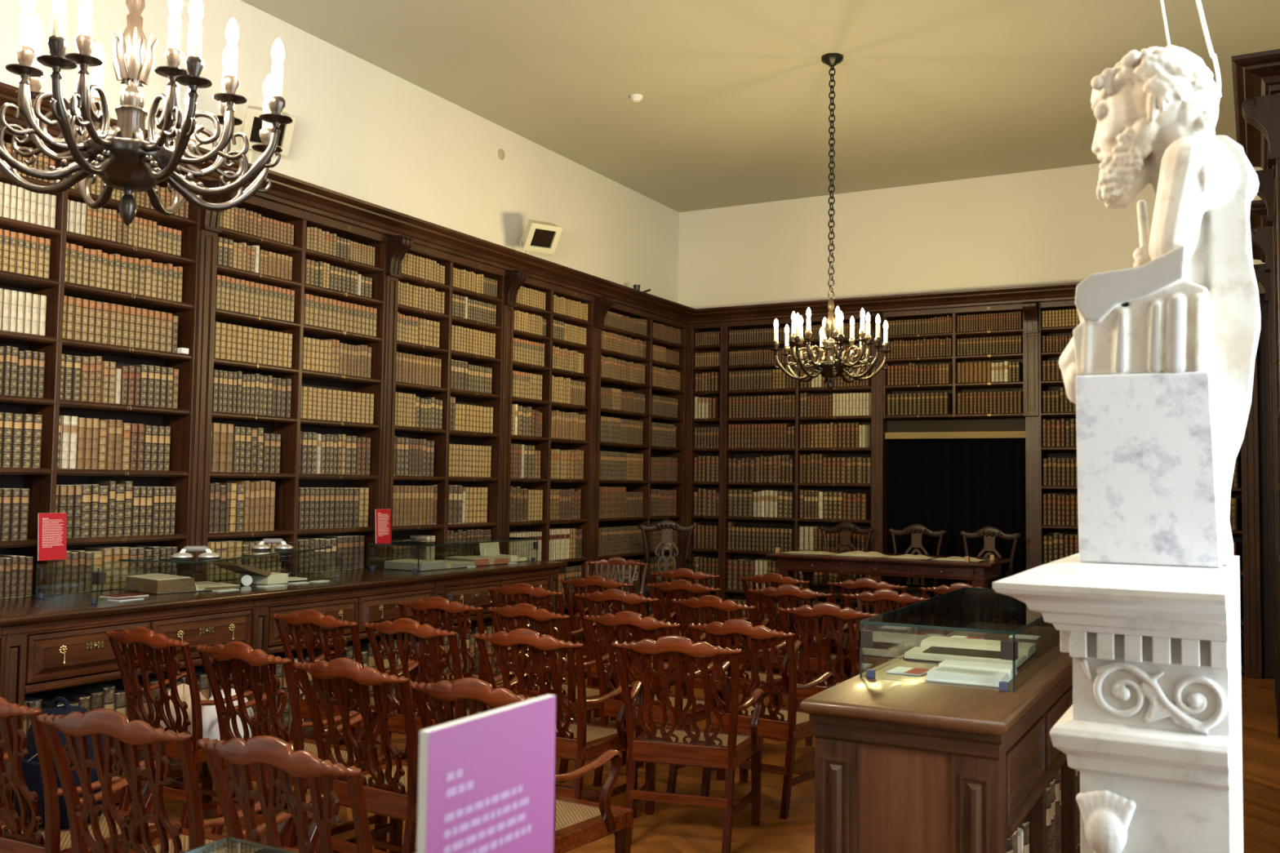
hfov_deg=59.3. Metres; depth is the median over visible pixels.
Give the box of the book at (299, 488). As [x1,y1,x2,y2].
[297,488,299,524]
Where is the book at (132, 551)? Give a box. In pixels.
[128,547,137,575]
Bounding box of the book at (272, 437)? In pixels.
[268,433,275,472]
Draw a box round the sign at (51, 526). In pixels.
[37,512,66,560]
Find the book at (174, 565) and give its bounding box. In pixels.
[160,546,177,575]
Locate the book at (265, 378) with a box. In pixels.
[262,376,267,415]
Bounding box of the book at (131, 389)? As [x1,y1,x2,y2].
[124,365,135,404]
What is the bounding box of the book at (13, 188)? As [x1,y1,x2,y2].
[8,184,17,219]
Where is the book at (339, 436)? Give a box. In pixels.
[333,434,342,474]
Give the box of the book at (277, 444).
[274,434,280,473]
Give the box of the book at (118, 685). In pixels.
[101,680,148,761]
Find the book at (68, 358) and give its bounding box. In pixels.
[63,354,73,399]
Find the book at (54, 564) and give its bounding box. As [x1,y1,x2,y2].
[52,560,56,595]
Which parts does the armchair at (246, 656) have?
post, crest rail, armrest, rail, post, seat frame, cane seat, armrest, leg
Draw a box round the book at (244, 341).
[241,326,247,361]
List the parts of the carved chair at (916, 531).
post, crest rail, seat, armrest, post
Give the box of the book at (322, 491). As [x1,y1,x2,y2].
[318,488,324,528]
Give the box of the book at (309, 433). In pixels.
[306,431,311,473]
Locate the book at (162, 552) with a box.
[159,547,166,573]
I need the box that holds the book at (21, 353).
[16,351,24,396]
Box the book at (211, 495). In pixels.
[208,484,214,533]
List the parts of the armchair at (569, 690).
post, armrest, crest rail, rail, post, cane seat, seat frame, armrest, leg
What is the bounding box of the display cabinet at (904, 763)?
[800,626,1080,852]
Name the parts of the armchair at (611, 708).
post, armrest, crest rail, rail, leg, seat frame, cane seat, post, armrest, leg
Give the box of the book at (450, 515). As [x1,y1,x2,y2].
[447,484,453,524]
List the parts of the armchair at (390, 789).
post, armrest, crest rail, rail, seat frame, cane seat, leg, post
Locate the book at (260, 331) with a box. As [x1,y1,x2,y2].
[256,328,262,364]
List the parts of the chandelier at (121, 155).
bulb, bulb, arm, arm, arm, arm, arm, arm, arm, bulb, arm, lamp shade, stem, arm, arm, arm, arm, bulb, bulb, bulb, arm, arm, arm, bulb, arm, bulb, bulb, bulb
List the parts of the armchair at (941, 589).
post, crest rail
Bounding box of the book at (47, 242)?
[43,238,50,278]
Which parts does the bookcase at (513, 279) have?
panel, shelf, shelf, shelf, shelf, shelf, shelf, shelf, panel, shelf, shelf, shelf, shelf, shelf, shelf, shelf, shelf, shelf, panel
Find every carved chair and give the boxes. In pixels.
[638,520,695,623]
[810,521,874,626]
[880,524,946,635]
[950,526,1021,632]
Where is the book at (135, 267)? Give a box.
[132,257,138,293]
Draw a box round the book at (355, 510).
[352,488,358,527]
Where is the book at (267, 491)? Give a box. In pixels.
[246,480,270,530]
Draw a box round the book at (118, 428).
[113,419,123,470]
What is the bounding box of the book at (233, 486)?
[229,483,236,532]
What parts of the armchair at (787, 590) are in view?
post, armrest, leg, crest rail, rail, seat frame, cane seat, post, armrest, leg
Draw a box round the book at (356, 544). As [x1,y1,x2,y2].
[339,534,359,568]
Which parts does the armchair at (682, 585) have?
post, armrest, crest rail, rail, seat frame, post, armrest, leg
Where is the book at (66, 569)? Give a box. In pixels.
[62,551,71,593]
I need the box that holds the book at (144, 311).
[140,308,147,348]
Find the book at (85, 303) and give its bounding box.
[80,298,88,341]
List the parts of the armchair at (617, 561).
post, seat frame, crest rail, post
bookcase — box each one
[0,151,200,595]
[188,179,386,582]
[378,235,504,568]
[498,270,593,652]
[589,296,685,612]
[688,327,722,597]
[722,311,889,617]
[883,301,1039,420]
[1038,307,1262,679]
[1231,48,1279,653]
[1248,200,1279,738]
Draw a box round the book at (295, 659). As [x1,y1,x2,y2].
[274,655,297,735]
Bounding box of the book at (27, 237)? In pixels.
[22,234,31,275]
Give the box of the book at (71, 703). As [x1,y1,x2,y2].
[32,696,79,706]
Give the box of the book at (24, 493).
[17,488,29,540]
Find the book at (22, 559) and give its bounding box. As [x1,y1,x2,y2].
[14,555,26,597]
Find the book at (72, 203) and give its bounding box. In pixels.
[68,200,75,231]
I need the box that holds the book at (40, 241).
[35,236,44,277]
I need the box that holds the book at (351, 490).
[335,487,353,527]
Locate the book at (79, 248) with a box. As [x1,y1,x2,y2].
[75,245,83,284]
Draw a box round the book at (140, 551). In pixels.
[129,546,144,574]
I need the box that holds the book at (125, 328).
[121,305,129,346]
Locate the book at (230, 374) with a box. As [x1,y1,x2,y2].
[226,371,233,413]
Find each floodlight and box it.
[235,105,296,163]
[520,219,562,253]
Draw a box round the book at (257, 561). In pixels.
[243,541,260,568]
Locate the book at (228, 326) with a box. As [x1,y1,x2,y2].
[225,324,231,359]
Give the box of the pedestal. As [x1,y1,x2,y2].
[992,552,1243,852]
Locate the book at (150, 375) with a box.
[146,364,154,406]
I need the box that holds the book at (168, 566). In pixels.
[155,546,172,574]
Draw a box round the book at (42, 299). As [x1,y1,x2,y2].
[37,294,47,335]
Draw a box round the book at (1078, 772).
[1077,770,1080,845]
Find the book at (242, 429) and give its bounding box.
[239,426,245,472]
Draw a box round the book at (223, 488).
[218,485,226,532]
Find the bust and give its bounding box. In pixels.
[1058,44,1260,568]
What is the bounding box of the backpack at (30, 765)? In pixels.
[14,696,104,828]
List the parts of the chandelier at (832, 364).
bulb, bulb, bulb, arm, bulb, arm, arm, bulb, arm, bulb, arm, arm, bulb, arm, stem, lamp shade, chain, arm, arm, bulb, bulb, arm, arm, bulb, arm, arm, arm, bulb, arm, bulb, bulb, bulb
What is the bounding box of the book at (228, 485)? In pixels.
[220,483,231,532]
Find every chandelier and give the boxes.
[0,0,293,226]
[769,53,891,391]
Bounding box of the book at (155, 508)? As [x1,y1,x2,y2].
[151,487,159,535]
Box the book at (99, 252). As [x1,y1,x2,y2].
[94,249,102,288]
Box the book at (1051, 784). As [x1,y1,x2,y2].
[1049,779,1054,852]
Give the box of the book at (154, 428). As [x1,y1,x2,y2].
[150,426,158,470]
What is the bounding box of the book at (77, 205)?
[73,201,80,233]
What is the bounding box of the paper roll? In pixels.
[239,573,252,586]
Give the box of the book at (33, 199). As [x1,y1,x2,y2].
[28,191,36,223]
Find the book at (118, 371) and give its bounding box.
[114,368,121,404]
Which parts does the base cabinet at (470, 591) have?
drawer pull, drawer, rail, drawer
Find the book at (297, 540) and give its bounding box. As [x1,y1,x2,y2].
[296,540,297,573]
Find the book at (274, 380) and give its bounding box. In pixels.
[271,377,276,416]
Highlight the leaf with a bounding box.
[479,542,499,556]
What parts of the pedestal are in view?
cornice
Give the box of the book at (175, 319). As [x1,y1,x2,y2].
[171,315,178,352]
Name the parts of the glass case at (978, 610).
glass lid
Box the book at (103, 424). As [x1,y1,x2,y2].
[97,420,107,469]
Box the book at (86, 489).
[80,484,91,537]
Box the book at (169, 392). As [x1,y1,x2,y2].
[165,367,173,408]
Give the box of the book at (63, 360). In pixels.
[60,353,65,399]
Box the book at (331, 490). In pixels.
[325,487,334,528]
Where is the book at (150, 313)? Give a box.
[146,310,154,349]
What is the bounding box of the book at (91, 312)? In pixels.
[87,300,95,342]
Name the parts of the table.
leg, drawer, drawer, leg, leg, drawer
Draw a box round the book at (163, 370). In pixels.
[159,366,166,407]
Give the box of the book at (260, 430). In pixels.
[251,427,263,472]
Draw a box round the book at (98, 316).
[93,301,102,342]
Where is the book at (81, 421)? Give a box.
[75,417,84,469]
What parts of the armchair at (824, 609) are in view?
post, armrest, leg, rail, seat frame, crest rail, post, armrest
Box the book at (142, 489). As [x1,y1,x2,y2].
[137,486,146,535]
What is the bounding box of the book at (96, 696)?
[56,686,103,710]
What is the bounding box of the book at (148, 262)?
[142,258,151,296]
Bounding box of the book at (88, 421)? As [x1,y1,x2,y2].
[83,417,93,469]
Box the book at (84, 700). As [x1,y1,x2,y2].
[40,689,90,711]
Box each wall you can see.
[0,0,679,599]
[678,163,1265,526]
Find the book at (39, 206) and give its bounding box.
[35,192,43,225]
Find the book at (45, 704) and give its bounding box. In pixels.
[41,699,63,708]
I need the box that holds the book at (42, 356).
[36,351,45,398]
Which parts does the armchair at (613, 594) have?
post, leg, crest rail, rail, seat frame, post, cane seat, leg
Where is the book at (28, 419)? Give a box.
[21,413,33,467]
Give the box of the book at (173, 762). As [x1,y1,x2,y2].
[148,677,181,765]
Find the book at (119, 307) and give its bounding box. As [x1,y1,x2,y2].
[115,304,122,345]
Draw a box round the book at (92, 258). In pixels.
[88,248,96,286]
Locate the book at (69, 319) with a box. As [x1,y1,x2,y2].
[65,296,74,339]
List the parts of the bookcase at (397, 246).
panel, shelf, shelf, shelf, shelf, shelf, shelf, shelf, panel, shelf, shelf, shelf, shelf, shelf, shelf, shelf, panel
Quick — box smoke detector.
[630,93,643,102]
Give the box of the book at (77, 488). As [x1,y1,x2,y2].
[72,484,82,537]
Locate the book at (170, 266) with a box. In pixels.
[163,263,173,300]
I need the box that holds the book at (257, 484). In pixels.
[249,481,260,531]
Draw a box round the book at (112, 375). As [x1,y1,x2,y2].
[107,361,115,403]
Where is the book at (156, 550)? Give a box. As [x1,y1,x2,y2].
[134,546,159,573]
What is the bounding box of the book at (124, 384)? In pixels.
[115,365,128,404]
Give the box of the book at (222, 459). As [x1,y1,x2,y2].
[218,423,226,471]
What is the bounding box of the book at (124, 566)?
[106,546,129,588]
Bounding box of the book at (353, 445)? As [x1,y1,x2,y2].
[350,435,356,474]
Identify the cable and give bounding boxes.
[1160,0,1221,104]
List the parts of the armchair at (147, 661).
post, crest rail, armrest, rail, post, leg, seat frame, armrest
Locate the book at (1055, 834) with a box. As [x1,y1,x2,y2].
[1053,777,1056,852]
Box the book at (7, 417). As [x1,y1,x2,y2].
[1,412,13,467]
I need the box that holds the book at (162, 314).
[159,311,166,351]
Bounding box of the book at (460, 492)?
[457,485,462,523]
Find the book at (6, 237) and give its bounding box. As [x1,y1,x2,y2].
[1,229,9,271]
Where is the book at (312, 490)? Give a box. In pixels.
[308,487,315,528]
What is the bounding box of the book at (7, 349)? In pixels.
[2,346,11,395]
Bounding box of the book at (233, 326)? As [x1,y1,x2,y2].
[231,324,236,360]
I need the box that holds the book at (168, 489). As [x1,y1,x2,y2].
[152,486,171,534]
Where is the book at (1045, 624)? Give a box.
[1043,619,1052,626]
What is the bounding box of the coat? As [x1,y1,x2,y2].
[154,683,207,733]
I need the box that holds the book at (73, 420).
[67,416,78,468]
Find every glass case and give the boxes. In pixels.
[35,551,342,604]
[182,836,296,852]
[368,536,537,573]
[858,586,1056,692]
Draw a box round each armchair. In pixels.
[0,697,181,852]
[35,708,315,852]
[105,626,288,829]
[195,640,387,851]
[196,735,417,852]
[271,609,428,759]
[293,657,419,852]
[362,617,515,761]
[395,596,521,752]
[408,677,633,852]
[472,628,638,818]
[486,603,626,782]
[487,582,599,719]
[560,575,662,693]
[571,556,648,639]
[573,588,688,725]
[582,610,725,793]
[610,635,764,852]
[645,579,751,700]
[649,568,737,663]
[671,595,798,759]
[688,618,835,819]
[739,573,836,679]
[747,584,852,706]
[777,602,898,764]
[826,577,920,679]
[841,588,945,676]
[919,582,984,636]
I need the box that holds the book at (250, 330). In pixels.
[246,327,253,362]
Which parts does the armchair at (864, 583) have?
post, crest rail, rail, seat frame, post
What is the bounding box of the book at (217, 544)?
[210,541,221,581]
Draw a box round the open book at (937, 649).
[903,635,1036,669]
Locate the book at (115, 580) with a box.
[96,546,120,589]
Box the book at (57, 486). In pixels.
[55,484,59,512]
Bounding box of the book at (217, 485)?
[209,482,220,533]
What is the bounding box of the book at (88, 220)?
[85,204,92,235]
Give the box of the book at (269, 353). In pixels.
[266,330,273,364]
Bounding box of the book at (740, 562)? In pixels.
[737,559,749,590]
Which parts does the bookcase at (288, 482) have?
panel, shelf, shelf, shelf, shelf, shelf, shelf, shelf, panel, shelf, shelf, shelf, shelf, shelf, shelf, shelf, panel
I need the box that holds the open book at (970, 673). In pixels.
[925,659,1017,687]
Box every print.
[111,596,142,599]
[904,667,929,674]
[964,636,982,639]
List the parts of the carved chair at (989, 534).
post, crest rail, armrest, post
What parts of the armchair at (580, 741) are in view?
post, armrest, crest rail, rail, post, cane seat, seat frame, armrest, leg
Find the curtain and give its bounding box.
[888,437,1026,608]
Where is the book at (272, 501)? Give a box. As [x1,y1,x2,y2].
[268,481,275,530]
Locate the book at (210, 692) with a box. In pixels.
[208,685,220,698]
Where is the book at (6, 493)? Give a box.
[0,488,11,540]
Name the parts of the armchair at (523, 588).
post, crest rail, rail, cane seat, seat frame, post, armrest, leg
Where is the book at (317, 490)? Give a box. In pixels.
[314,488,319,528]
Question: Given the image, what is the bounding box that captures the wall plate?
[497,148,505,159]
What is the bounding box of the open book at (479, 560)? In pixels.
[444,555,508,566]
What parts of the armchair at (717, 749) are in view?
post, armrest, leg, crest rail, rail, seat frame, cane seat, post, armrest, leg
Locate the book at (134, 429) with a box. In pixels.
[129,423,137,470]
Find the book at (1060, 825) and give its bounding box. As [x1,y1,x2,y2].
[1059,769,1062,852]
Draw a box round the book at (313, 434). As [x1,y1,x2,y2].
[311,432,316,473]
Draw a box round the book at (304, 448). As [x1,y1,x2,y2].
[301,431,307,473]
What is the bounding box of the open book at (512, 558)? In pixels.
[497,554,527,562]
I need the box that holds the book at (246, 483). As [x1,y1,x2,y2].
[226,480,249,531]
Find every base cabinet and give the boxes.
[0,624,30,821]
[24,598,271,803]
[267,579,446,741]
[442,568,559,707]
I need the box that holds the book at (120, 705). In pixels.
[113,688,126,750]
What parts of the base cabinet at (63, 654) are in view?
drawer pull, panel, drawer, rail, drawer pull, drawer, drawer pull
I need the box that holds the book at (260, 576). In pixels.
[212,561,288,584]
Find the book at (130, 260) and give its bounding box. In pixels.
[125,257,133,293]
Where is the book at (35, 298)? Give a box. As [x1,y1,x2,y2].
[30,293,39,334]
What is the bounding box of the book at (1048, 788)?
[1045,784,1051,852]
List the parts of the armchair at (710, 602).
post, armrest, crest rail, leg, rail, seat frame, cane seat, post, armrest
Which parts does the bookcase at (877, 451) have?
panel, shelf, shelf, shelf, shelf, shelf, shelf, shelf, shelf, shelf, shelf, shelf, shelf, shelf, shelf, shelf, shelf, shelf, panel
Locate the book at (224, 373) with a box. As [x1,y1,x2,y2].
[222,370,227,412]
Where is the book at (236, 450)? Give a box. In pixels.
[232,426,239,472]
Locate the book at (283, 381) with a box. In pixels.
[280,379,286,417]
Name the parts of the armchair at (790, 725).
post, armrest, crest rail, leg, rail, seat frame, cane seat, post, armrest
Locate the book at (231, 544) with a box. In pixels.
[209,540,235,579]
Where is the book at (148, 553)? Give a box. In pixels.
[143,549,152,574]
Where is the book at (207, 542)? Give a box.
[206,542,208,581]
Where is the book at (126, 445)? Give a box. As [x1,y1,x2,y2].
[120,422,131,470]
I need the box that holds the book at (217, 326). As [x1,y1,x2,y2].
[213,321,220,358]
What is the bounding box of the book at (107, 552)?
[84,546,112,590]
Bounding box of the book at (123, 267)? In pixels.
[119,255,127,292]
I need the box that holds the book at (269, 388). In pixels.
[263,375,272,415]
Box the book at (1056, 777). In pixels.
[1053,770,1060,852]
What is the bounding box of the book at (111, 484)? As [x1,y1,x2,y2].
[88,480,115,537]
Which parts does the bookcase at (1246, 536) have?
panel, shelf, shelf, shelf, shelf, shelf, shelf, shelf, shelf, shelf, shelf, shelf, shelf, panel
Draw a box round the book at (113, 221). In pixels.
[111,209,116,241]
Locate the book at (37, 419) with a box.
[31,414,43,468]
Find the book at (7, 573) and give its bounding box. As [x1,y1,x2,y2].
[0,556,11,598]
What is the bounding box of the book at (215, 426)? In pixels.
[210,422,220,471]
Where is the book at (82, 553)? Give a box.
[66,549,85,592]
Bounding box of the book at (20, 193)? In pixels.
[15,186,23,221]
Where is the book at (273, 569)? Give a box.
[256,540,276,572]
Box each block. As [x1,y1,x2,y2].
[775,547,780,552]
[964,555,969,562]
[990,555,995,560]
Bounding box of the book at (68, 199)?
[66,199,69,231]
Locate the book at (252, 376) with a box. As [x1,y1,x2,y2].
[248,374,255,414]
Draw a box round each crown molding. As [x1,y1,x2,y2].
[0,81,695,328]
[688,279,1258,331]
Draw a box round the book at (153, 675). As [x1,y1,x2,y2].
[148,672,187,763]
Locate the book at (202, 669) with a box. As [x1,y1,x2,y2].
[195,667,238,688]
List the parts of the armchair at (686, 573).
post, crest rail, rail, post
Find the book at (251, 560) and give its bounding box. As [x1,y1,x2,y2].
[242,541,254,566]
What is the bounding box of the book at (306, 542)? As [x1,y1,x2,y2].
[297,538,309,573]
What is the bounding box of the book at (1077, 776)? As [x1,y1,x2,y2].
[1075,769,1078,848]
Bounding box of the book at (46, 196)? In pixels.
[42,193,49,226]
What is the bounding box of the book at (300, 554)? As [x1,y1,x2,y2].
[297,539,303,573]
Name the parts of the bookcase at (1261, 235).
cornice, shelf, shelf, shelf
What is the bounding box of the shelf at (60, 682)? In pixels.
[24,656,236,694]
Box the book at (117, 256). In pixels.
[109,253,120,290]
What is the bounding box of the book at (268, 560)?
[249,540,271,572]
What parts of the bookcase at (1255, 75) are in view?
cornice, shelf, shelf, shelf, shelf, shelf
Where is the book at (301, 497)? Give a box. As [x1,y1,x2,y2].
[297,488,304,529]
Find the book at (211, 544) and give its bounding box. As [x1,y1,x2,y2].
[207,541,214,581]
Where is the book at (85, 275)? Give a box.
[81,248,89,285]
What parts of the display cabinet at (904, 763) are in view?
panel, drawer, moulding, drawer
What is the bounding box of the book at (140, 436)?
[136,423,144,470]
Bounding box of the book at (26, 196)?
[22,188,30,222]
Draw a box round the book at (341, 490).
[338,488,343,528]
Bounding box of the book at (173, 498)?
[169,487,176,534]
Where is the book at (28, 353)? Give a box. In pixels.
[19,350,31,396]
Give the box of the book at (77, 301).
[72,297,82,340]
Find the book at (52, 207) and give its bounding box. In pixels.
[48,195,56,228]
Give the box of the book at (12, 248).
[8,231,16,272]
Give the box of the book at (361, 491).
[341,487,364,527]
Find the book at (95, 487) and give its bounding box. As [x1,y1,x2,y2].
[71,484,99,537]
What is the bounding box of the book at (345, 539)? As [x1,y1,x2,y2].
[326,535,348,569]
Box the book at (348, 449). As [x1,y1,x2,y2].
[345,435,351,474]
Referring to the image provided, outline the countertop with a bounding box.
[0,560,567,626]
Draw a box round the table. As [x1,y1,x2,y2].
[765,549,1011,638]
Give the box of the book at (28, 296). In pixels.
[22,292,31,333]
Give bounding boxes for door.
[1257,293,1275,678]
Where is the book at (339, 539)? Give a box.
[320,535,342,570]
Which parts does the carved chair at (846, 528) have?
post, seat, crest rail, leg, post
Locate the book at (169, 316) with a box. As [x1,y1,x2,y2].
[165,312,173,351]
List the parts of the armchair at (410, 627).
post, armrest, crest rail, rail, seat frame, cane seat, post, armrest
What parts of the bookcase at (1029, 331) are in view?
panel, shelf, shelf, shelf, shelf, shelf, shelf, shelf, shelf, panel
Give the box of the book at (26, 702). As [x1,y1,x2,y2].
[22,700,28,758]
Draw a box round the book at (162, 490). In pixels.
[158,487,165,534]
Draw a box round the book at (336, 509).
[331,487,339,528]
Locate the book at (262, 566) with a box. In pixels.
[246,540,266,570]
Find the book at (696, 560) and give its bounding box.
[693,556,702,583]
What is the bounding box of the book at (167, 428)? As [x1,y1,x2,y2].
[163,426,170,471]
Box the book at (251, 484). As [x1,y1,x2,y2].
[248,482,254,531]
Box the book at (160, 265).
[156,262,163,298]
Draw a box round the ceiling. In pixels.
[240,0,1279,212]
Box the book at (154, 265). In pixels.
[150,262,157,297]
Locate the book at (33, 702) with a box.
[24,696,41,732]
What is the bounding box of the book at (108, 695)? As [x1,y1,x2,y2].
[75,683,115,710]
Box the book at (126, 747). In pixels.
[115,688,138,758]
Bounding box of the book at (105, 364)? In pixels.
[100,360,109,403]
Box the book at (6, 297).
[1,288,9,330]
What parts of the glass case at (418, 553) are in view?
glass lid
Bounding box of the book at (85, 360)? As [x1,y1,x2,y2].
[80,356,88,401]
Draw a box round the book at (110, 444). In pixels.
[99,419,115,469]
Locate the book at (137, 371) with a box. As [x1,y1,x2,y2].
[133,366,140,405]
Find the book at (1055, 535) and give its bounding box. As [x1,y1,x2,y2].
[1053,533,1060,561]
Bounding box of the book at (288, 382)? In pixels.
[281,378,291,417]
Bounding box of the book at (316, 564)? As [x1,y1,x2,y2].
[297,537,319,572]
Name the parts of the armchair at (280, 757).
post, crest rail, armrest, post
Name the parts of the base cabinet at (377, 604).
drawer, drawer pull, rail, drawer pull, drawer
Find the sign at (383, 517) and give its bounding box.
[375,509,391,543]
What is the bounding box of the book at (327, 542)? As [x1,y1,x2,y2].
[324,539,331,571]
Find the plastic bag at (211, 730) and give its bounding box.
[190,688,253,741]
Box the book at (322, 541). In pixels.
[315,537,324,572]
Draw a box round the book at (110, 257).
[106,254,114,289]
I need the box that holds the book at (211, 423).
[209,422,212,471]
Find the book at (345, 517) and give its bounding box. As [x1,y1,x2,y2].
[342,488,349,528]
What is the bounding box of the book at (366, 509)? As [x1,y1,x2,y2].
[350,487,368,527]
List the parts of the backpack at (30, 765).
handle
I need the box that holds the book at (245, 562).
[241,544,248,565]
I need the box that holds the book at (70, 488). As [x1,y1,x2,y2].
[66,484,74,538]
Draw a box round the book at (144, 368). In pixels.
[127,364,147,405]
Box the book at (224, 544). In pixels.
[208,540,227,580]
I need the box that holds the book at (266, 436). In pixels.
[262,433,270,472]
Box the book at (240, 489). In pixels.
[235,485,244,532]
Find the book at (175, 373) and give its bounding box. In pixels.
[172,368,178,408]
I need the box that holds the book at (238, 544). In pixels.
[232,540,242,578]
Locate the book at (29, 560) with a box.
[24,556,33,596]
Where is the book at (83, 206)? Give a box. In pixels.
[80,203,86,235]
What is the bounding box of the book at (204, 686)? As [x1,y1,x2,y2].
[164,669,209,700]
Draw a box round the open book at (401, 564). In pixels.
[383,559,475,571]
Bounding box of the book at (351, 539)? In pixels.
[341,535,354,569]
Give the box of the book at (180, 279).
[175,266,182,302]
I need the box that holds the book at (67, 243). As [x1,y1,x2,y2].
[64,242,69,281]
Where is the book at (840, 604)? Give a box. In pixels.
[837,601,844,608]
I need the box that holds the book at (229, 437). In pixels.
[225,423,233,471]
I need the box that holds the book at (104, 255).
[101,252,107,288]
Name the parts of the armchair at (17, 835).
armrest, crest rail, rail, post, cane seat, seat frame, armrest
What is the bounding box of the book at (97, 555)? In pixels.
[83,550,102,591]
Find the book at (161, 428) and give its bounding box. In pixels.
[156,426,164,471]
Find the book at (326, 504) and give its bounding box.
[315,487,329,528]
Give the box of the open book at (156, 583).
[124,573,240,594]
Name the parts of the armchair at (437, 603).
post, rail, crest rail, seat frame, cane seat, post, armrest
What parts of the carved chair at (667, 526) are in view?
armrest, post, leg, seat, crest rail, post, armrest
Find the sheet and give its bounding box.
[118,538,332,563]
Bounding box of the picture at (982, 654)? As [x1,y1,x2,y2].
[922,646,1000,658]
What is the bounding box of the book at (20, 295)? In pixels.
[15,291,24,333]
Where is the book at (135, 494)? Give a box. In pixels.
[131,486,139,535]
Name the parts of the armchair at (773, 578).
post, crest rail, rail, seat frame, post, leg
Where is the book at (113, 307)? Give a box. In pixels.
[107,303,116,344]
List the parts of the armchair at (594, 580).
post, armrest, rail, crest rail, post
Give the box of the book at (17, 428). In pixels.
[10,413,22,467]
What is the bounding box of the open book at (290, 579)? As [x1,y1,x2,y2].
[288,577,307,582]
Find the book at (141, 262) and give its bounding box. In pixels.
[137,259,145,295]
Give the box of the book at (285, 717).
[280,666,289,736]
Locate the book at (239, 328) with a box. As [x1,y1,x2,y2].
[235,325,242,361]
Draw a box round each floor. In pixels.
[115,655,1279,852]
[613,610,951,664]
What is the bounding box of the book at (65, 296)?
[62,295,67,338]
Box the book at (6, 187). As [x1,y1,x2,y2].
[2,182,10,217]
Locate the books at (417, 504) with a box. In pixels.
[0,141,1239,852]
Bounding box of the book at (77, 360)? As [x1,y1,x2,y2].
[71,355,81,400]
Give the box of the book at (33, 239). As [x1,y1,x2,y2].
[29,235,36,275]
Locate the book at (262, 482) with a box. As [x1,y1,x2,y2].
[249,480,265,531]
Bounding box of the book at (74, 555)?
[70,551,78,592]
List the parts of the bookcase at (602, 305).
shelf, shelf, shelf, shelf, shelf, shelf, shelf, shelf, panel, shelf, shelf, shelf, shelf, shelf, shelf, shelf, shelf, panel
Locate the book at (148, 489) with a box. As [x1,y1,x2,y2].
[144,486,152,535]
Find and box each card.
[99,593,148,598]
[107,596,143,601]
[177,347,188,354]
[212,588,239,591]
[256,584,284,587]
[288,582,309,584]
[309,580,329,582]
[886,666,929,676]
[950,635,983,639]
[1008,634,1040,639]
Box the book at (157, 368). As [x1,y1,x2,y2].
[152,365,160,407]
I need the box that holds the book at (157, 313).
[152,311,159,350]
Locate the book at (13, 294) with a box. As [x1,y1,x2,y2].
[8,290,17,332]
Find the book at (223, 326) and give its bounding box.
[219,322,226,359]
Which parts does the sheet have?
suction handle, suction handle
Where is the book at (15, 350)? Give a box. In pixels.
[8,346,18,395]
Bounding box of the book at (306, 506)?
[298,487,309,528]
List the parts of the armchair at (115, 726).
post, crest rail, armrest, post, cane seat, seat frame, armrest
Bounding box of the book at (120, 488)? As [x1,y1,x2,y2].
[114,484,124,536]
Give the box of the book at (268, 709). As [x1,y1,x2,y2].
[266,665,270,725]
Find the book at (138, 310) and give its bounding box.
[133,307,141,347]
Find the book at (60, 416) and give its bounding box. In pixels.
[57,415,62,468]
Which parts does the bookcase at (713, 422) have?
panel, shelf, shelf, shelf, shelf, shelf, shelf, shelf, shelf, panel, panel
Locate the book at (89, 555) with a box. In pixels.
[84,551,93,591]
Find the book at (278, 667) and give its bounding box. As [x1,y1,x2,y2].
[275,663,282,731]
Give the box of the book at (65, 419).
[59,415,70,468]
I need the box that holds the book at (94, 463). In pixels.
[90,417,99,469]
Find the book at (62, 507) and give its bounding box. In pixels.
[57,484,66,512]
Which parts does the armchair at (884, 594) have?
post, armrest, rail, crest rail, post, armrest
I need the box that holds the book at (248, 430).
[244,426,251,472]
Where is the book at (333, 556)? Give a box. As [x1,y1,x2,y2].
[316,537,336,570]
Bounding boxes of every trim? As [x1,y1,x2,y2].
[683,328,691,568]
[720,327,725,598]
[887,417,1025,432]
[1025,416,1039,626]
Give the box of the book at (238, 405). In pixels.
[232,371,242,413]
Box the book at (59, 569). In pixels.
[54,559,63,594]
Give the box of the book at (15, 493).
[0,488,20,540]
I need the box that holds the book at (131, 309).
[128,306,135,346]
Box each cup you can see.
[170,556,193,559]
[171,552,193,557]
[197,556,220,559]
[198,552,220,557]
[251,544,271,548]
[251,548,271,551]
[274,544,293,548]
[274,548,293,551]
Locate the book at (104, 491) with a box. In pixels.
[97,485,108,537]
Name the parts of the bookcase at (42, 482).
shelf, shelf, shelf, shelf, shelf, shelf, shelf, panel, shelf, shelf, shelf, shelf, shelf, shelf, shelf, panel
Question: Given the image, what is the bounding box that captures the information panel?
[417,694,555,852]
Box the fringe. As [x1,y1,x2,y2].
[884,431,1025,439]
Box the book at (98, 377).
[90,355,102,402]
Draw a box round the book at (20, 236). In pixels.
[14,232,24,273]
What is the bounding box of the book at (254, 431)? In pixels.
[249,428,257,472]
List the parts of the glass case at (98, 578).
glass pane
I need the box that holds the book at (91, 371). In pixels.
[87,356,95,401]
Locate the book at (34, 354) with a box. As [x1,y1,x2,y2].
[30,351,38,397]
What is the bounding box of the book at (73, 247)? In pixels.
[67,243,76,283]
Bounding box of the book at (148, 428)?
[142,425,151,470]
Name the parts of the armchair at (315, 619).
post, crest rail, armrest, rail, leg, post, seat frame, cane seat, armrest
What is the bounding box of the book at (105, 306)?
[100,302,109,343]

